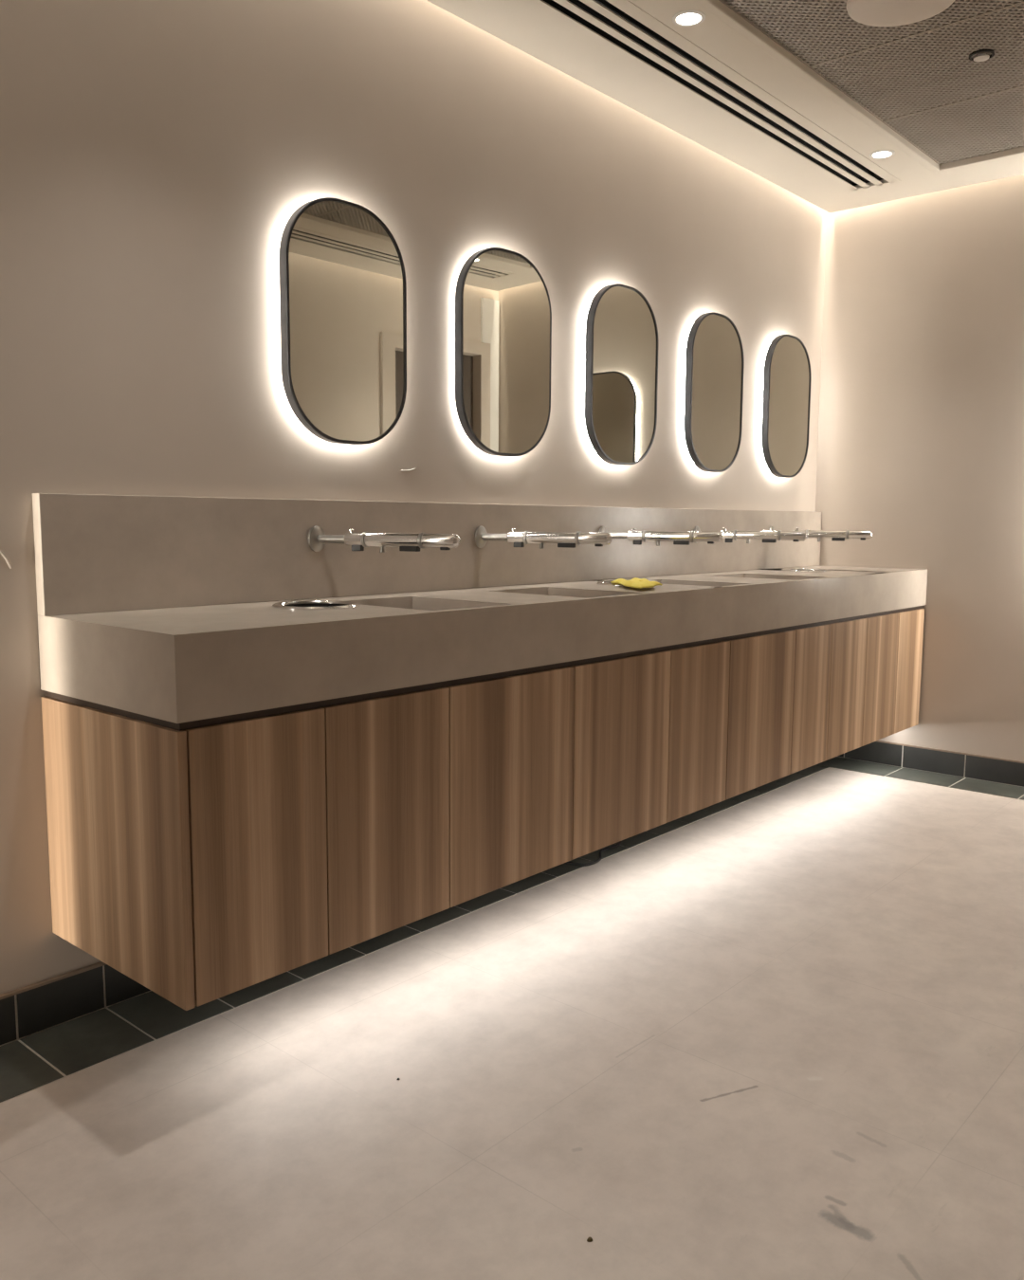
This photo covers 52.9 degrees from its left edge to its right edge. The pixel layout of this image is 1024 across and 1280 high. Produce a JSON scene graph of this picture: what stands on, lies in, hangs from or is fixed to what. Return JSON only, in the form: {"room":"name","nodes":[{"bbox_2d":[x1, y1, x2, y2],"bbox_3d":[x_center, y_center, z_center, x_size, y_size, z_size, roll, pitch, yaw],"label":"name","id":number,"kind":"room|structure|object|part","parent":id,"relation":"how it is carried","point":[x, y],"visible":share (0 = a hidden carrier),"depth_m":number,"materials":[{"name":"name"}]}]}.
{"room":"public restroom","nodes":[
{"label":"public restroom","id":0,"kind":"room"},
{"bbox_2d":[0,0,826,994],"bbox_3d":[-0.710,-0.568,2.485,0.100,2.750,6.558,6,9,41],"label":"wall","id":1,"kind":"structure","parent":0,"point":[156,156],"depth_m":2.51,"materials":[{"name":"paint"}]},
{"bbox_2d":[0,549,12,567],"bbox_3d":[-1.034,-0.169,2.084,0.008,0.048,0.040,6,9,41],"label":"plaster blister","id":2,"kind":"object","parent":1,"relation":"attached to","point":[1,552],"visible":1,"depth_m":2.09,"materials":[{"name":"paint"}]},
{"bbox_2d":[0,961,150,1046],"bbox_3d":[-0.680,0.749,2.597,0.012,0.108,6.347,6,9,41],"label":"baseboard","id":3,"kind":"structure","parent":1,"relation":"attached to","point":[29,1010],"depth_m":2.25,"materials":[{"name":"tile"}]},
{"bbox_2d":[278,197,406,444],"bbox_3d":[-0.433,-0.813,2.658,0.048,0.606,0.396,6,9,41],"label":"wall mirror","id":4,"kind":"object","parent":1,"relation":"attached to","point":[343,283],"visible":1,"depth_m":2.63,"materials":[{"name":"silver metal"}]},
{"bbox_2d":[0,756,848,1103],"bbox_3d":[-0.596,0.811,2.528,0.214,0.003,6.346,6,9,41],"label":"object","id":5,"kind":"structure","parent":1,"relation":"attached to","point":[27,1064],"depth_m":2.30,"materials":[{"name":"tile"}]},
{"bbox_2d":[563,841,621,866],"bbox_3d":[0.254,0.703,3.442,0.183,0.015,0.457,6,9,41],"label":"power cable","id":6,"kind":"object","parent":5,"relation":"on","point":[619,842],"visible":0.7,"depth_m":3.33,"materials":[{"name":"black rubber"}]},
{"bbox_2d":[32,493,822,616],"bbox_3d":[0.231,-0.327,3.488,0.034,0.252,3.658,6,9,41],"label":"backsplash","id":7,"kind":"structure","parent":1,"relation":"attached to","point":[95,553],"depth_m":2.65,"materials":[{"name":"stone"}]},
{"bbox_2d":[308,525,459,552],"bbox_3d":[-0.314,-0.247,2.537,0.423,0.066,0.066,4,7,27],"label":"tap","id":8,"kind":"object","parent":7,"relation":"attached to","point":[317,537],"visible":1,"depth_m":2.52,"materials":[{"name":"metal"}]},
{"bbox_3d":[-0.320,-0.224,2.543,0.015,0.016,0.015,4,7,27],"label":"spout","id":9,"kind":"part","parent":8,"relation":"part of","materials":[{"name":"metal"}]},
{"bbox_2d":[475,526,612,548],"bbox_3d":[0.092,-0.298,2.995,0.423,0.066,0.066,4,7,27],"label":"tap","id":10,"kind":"object","parent":7,"relation":"attached to","point":[566,539],"visible":1,"depth_m":2.98,"materials":[{"name":"silver metal"}]},
{"bbox_3d":[0.086,-0.274,3.001,0.015,0.016,0.015,4,7,27],"label":"spout","id":11,"kind":"part","parent":10,"relation":"part of","materials":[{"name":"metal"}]},
{"bbox_2d":[598,526,722,546],"bbox_3d":[0.499,-0.348,3.453,0.423,0.066,0.066,4,7,27],"label":"tap","id":12,"kind":"object","parent":7,"relation":"attached to","point":[682,538],"visible":0.94,"depth_m":3.43,"materials":[{"name":"silver metal"}]},
{"bbox_2d":[694,526,806,543],"bbox_3d":[0.905,-0.399,3.911,0.423,0.066,0.066,4,7,27],"label":"tap","id":13,"kind":"object","parent":7,"relation":"attached to","point":[727,536],"visible":0.88,"depth_m":3.88,"materials":[{"name":"silver metal"}]},
{"bbox_2d":[768,526,873,541],"bbox_3d":[1.311,-0.450,4.370,0.423,0.066,0.066,4,7,27],"label":"tap","id":14,"kind":"object","parent":7,"relation":"attached to","point":[834,535],"visible":0.73,"depth_m":4.33,"materials":[{"name":"silver metal"}]},
{"bbox_2d":[41,605,924,1010],"bbox_3d":[0.412,0.241,3.382,0.536,0.533,3.646,6,9,41],"label":"vanity cabinet","id":15,"kind":"object","parent":1,"relation":"attached to","point":[201,862],"visible":1,"depth_m":2.24,"materials":[{"name":"brown wood"}]},
{"bbox_3d":[-0.788,0.398,2.030,0.536,0.518,0.018,6,9,41],"label":"panel","id":16,"kind":"part","parent":15,"relation":"part of","materials":[{"name":"brown wood"}]},
{"bbox_3d":[-0.485,0.405,1.984,0.019,0.518,0.304,6,9,41],"label":"door","id":17,"kind":"part","parent":15,"relation":"part of","materials":[{"name":"brown wood"}]},
{"bbox_3d":[-0.267,0.378,2.231,0.019,0.518,0.350,6,9,41],"label":"door","id":18,"kind":"part","parent":15,"relation":"part of","materials":[{"name":"brown wood"}]},
{"bbox_2d":[37,566,927,723],"bbox_3d":[0.418,-0.103,3.346,0.534,0.157,3.658,6,9,41],"label":"countertop","id":19,"kind":"structure","parent":15,"relation":"on","point":[179,665],"depth_m":2.27,"materials":[{"name":"stone"}]},
{"bbox_2d":[272,600,359,609],"bbox_3d":[-0.458,-0.017,2.411,0.202,0.137,0.202,6,9,41],"label":"chute","id":20,"kind":"object","parent":19,"relation":"in","point":[303,604],"visible":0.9,"depth_m":2.45,"materials":[{"name":"silver metal"}]},
{"bbox_2d":[351,596,509,610],"bbox_3d":[-0.224,-0.027,2.530,0.358,0.126,0.275,6,9,41],"label":"basin","id":21,"kind":"object","parent":19,"relation":"in","point":[412,603],"depth_m":2.66,"materials":[{"name":"grey stone"}]},
{"bbox_2d":[488,586,641,603],"bbox_3d":[0.153,-0.074,2.955,0.358,0.126,0.275,6,9,41],"label":"basin","id":22,"kind":"object","parent":19,"relation":"in","point":[577,593],"depth_m":3.08,"materials":[{"name":"grey stone"}]},
{"bbox_2d":[596,580,622,585],"bbox_3d":[0.376,-0.120,3.340,0.202,0.137,0.202,6,9,41],"label":"chute","id":23,"kind":"object","parent":19,"relation":"in","point":[605,582],"visible":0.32,"depth_m":3.28,"materials":[{"name":"silver metal"}]},
{"bbox_2d":[610,577,662,588],"bbox_3d":[0.394,-0.178,3.165,0.130,0.017,0.351,-1,7,-9],"label":"cleaning cloth","id":24,"kind":"object","parent":19,"relation":"on","point":[638,583],"visible":1,"depth_m":3.11,"materials":[{"name":"yellow fabric"}]},
{"bbox_2d":[649,579,747,586],"bbox_3d":[0.568,-0.126,3.423,0.358,0.126,0.275,6,9,41],"label":"basin","id":25,"kind":"object","parent":19,"relation":"in","point":[668,582],"depth_m":3.52,"materials":[{"name":"grey stone"}]},
{"bbox_2d":[709,573,823,584],"bbox_3d":[0.962,-0.175,3.867,0.358,0.126,0.275,6,9,41],"label":"basin","id":26,"kind":"object","parent":19,"relation":"in","point":[747,576],"depth_m":3.97,"materials":[{"name":"grey stone"}]},
{"bbox_2d":[781,567,831,571],"bbox_3d":[1.231,-0.228,4.316,0.202,0.137,0.202,6,9,41],"label":"chute","id":27,"kind":"object","parent":19,"relation":"in","point":[787,569],"visible":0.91,"depth_m":4.33,"materials":[{"name":"silver metal"}]},
{"bbox_2d":[823,568,886,577],"bbox_3d":[1.365,-0.225,4.322,0.358,0.126,0.275,6,9,41],"label":"basin","id":28,"kind":"object","parent":19,"relation":"in","point":[832,570],"depth_m":4.30,"materials":[{"name":"grey stone"}]},
{"bbox_3d":[0.413,-0.017,3.359,0.526,0.015,3.636,6,9,41],"label":"recess rail","id":29,"kind":"part","parent":15,"relation":"part of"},
{"bbox_3d":[0.003,0.345,2.534,0.019,0.518,0.458,6,9,41],"label":"door","id":30,"kind":"part","parent":15,"relation":"part of","materials":[{"name":"brown wood"}]},
{"bbox_3d":[0.306,0.307,2.877,0.019,0.518,0.455,6,9,41],"label":"door","id":31,"kind":"part","parent":15,"relation":"part of","materials":[{"name":"brown wood"}]},
{"bbox_3d":[0.572,0.274,3.176,0.019,0.518,0.342,6,9,41],"label":"door","id":32,"kind":"part","parent":15,"relation":"part of","materials":[{"name":"brown wood"}]},
{"bbox_3d":[0.837,0.241,3.475,0.019,0.518,0.454,6,9,41],"label":"door","id":33,"kind":"part","parent":15,"relation":"part of","materials":[{"name":"brown wood"}]},
{"bbox_3d":[1.087,0.209,3.756,0.019,0.518,0.295,6,9,41],"label":"door","id":34,"kind":"part","parent":15,"relation":"part of","materials":[{"name":"brown wood"}]},
{"bbox_3d":[1.294,0.184,3.990,0.019,0.518,0.325,6,9,41],"label":"door","id":35,"kind":"part","parent":15,"relation":"part of","materials":[{"name":"brown wood"}]},
{"bbox_3d":[1.512,0.157,4.236,0.019,0.518,0.329,6,9,41],"label":"door","id":36,"kind":"part","parent":15,"relation":"part of","materials":[{"name":"brown wood"}]},
{"bbox_3d":[1.717,0.131,4.467,0.019,0.518,0.285,6,9,41],"label":"door","id":37,"kind":"part","parent":15,"relation":"part of","materials":[{"name":"brown wood"}]},
{"bbox_2d":[454,247,551,457],"bbox_3d":[-0.028,-0.864,3.115,0.048,0.606,0.396,7,9,43],"label":"wall mirror","id":38,"kind":"object","parent":1,"relation":"attached to","point":[502,310],"visible":1,"depth_m":3.08,"materials":[{"name":"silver metal"}]},
{"bbox_2d":[582,283,658,465],"bbox_3d":[0.377,-0.914,3.572,0.048,0.606,0.396,6,9,41],"label":"wall mirror","id":39,"kind":"object","parent":1,"relation":"attached to","point":[621,341],"visible":1,"depth_m":3.54,"materials":[{"name":"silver metal"}]},
{"bbox_2d":[681,311,744,472],"bbox_3d":[0.787,-0.965,4.035,0.048,0.606,0.396,6,9,41],"label":"wall mirror","id":40,"kind":"object","parent":1,"relation":"attached to","point":[713,350],"visible":1,"depth_m":4.00,"materials":[{"name":"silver metal"}]},
{"bbox_2d":[758,334,811,477],"bbox_3d":[1.192,-1.016,4.491,0.048,0.606,0.396,6,9,41],"label":"wall mirror","id":41,"kind":"object","parent":1,"relation":"attached to","point":[786,373],"visible":1,"depth_m":4.45,"materials":[{"name":"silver metal"}]},
{"bbox_2d":[0,767,1023,1279],"bbox_3d":[0.268,0.935,1.784,2.730,0.060,6.558,6,9,41],"label":"floor","id":42,"kind":"structure","parent":0,"point":[777,1033],"depth_m":1.99,"materials":[{"name":"concrete"}]},
{"bbox_2d":[426,0,1023,213],"bbox_3d":[0.285,-1.592,1.493,2.458,0.050,6.263,6,9,41],"label":"ceiling","id":43,"kind":"structure","parent":0,"point":[521,24],"depth_m":3.38,"materials":[{"name":"paint"}]},
{"bbox_2d":[672,9,705,26],"bbox_3d":[0.489,-1.720,2.850,0.092,0.006,0.092,6,9,41],"label":"recessed light","id":44,"kind":"object","parent":43,"relation":"in","point":[690,17],"visible":1,"depth_m":2.84,"materials":[{"name":"white plastic"}]},
{"bbox_2d":[527,0,895,190],"bbox_3d":[-0.277,-1.691,2.258,0.185,0.064,5.378,6,9,41],"label":"ceiling vent","id":45,"kind":"object","parent":43,"relation":"in","point":[612,24],"visible":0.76,"depth_m":3.31,"materials":[{"name":"metal"}]},
{"bbox_3d":[-0.277,-1.707,2.257,0.002,0.015,5.354,6,9,41],"label":"blade","id":46,"kind":"part","parent":45,"relation":"part of","materials":[{"name":"metal"}]},
{"bbox_2d":[693,0,1023,173],"bbox_3d":[0.292,-1.577,1.502,1.356,0.040,5.723,6,9,41],"label":"trim","id":47,"kind":"structure","parent":43,"relation":"attached to","point":[716,8],"depth_m":3.32,"materials":[{"name":"paint"}]},
{"bbox_2d":[718,0,1023,67],"bbox_3d":[1.214,-1.701,2.540,1.294,0.015,0.573,6,9,41],"label":"ceiling panel","id":48,"kind":"structure","parent":47,"relation":"attached to","point":[815,32],"depth_m":2.91,"materials":[{"name":"metal"}]},
{"bbox_2d":[846,0,954,26],"bbox_3d":[1.023,-1.690,2.697,0.278,0.046,0.278,6,9,41],"label":"ceiling disc","id":49,"kind":"object","parent":48,"relation":"attached to","point":[869,12],"visible":1,"depth_m":2.73,"materials":[{"name":"beige paint"}]},
{"bbox_2d":[809,2,1023,122],"bbox_3d":[1.594,-1.748,2.969,1.294,0.015,0.573,6,9,41],"label":"ceiling panel","id":50,"kind":"structure","parent":47,"relation":"attached to","point":[932,69],"depth_m":3.18,"materials":[{"name":"metal"}]},
{"bbox_2d":[969,48,994,61],"bbox_3d":[1.409,-1.764,3.085,0.072,0.043,0.072,6,9,41],"label":"sprinkler head","id":51,"kind":"object","parent":50,"relation":"attached to","point":[981,57],"visible":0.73,"depth_m":3.08},
{"bbox_2d":[882,86,1023,164],"bbox_3d":[1.974,-1.796,3.398,1.294,0.015,0.573,6,9,41],"label":"ceiling panel","id":52,"kind":"structure","parent":47,"relation":"attached to","point":[992,123],"depth_m":3.66,"materials":[{"name":"metal"}]},
{"bbox_2d":[869,149,895,158],"bbox_3d":[1.399,-1.835,3.891,0.092,0.006,0.092,6,9,41],"label":"recessed light","id":53,"kind":"object","parent":43,"relation":"in","point":[881,154],"visible":1,"depth_m":3.88,"materials":[{"name":"white plastic"}]},
{"bbox_2d":[815,174,1023,761],"bbox_3d":[2.449,-0.723,3.997,2.630,2.750,0.100,6,9,41],"label":"wall","id":54,"kind":"structure","parent":0,"point":[921,442],"depth_m":4.45,"materials":[{"name":"paint"}]},
{"bbox_2d":[829,758,1023,800],"bbox_3d":[2.376,0.660,3.988,2.304,0.003,0.214,6,9,41],"label":"trim","id":55,"kind":"structure","parent":54,"relation":"attached to","point":[883,770],"depth_m":4.45,"materials":[{"name":"tile"}]},
{"bbox_2d":[837,740,1023,786],"bbox_3d":[2.370,0.590,4.137,2.518,0.108,0.012,6,9,41],"label":"baseboard","id":56,"kind":"structure","parent":54,"relation":"attached to","point":[992,769],"depth_m":4.54,"materials":[{"name":"tile"}]}
]}

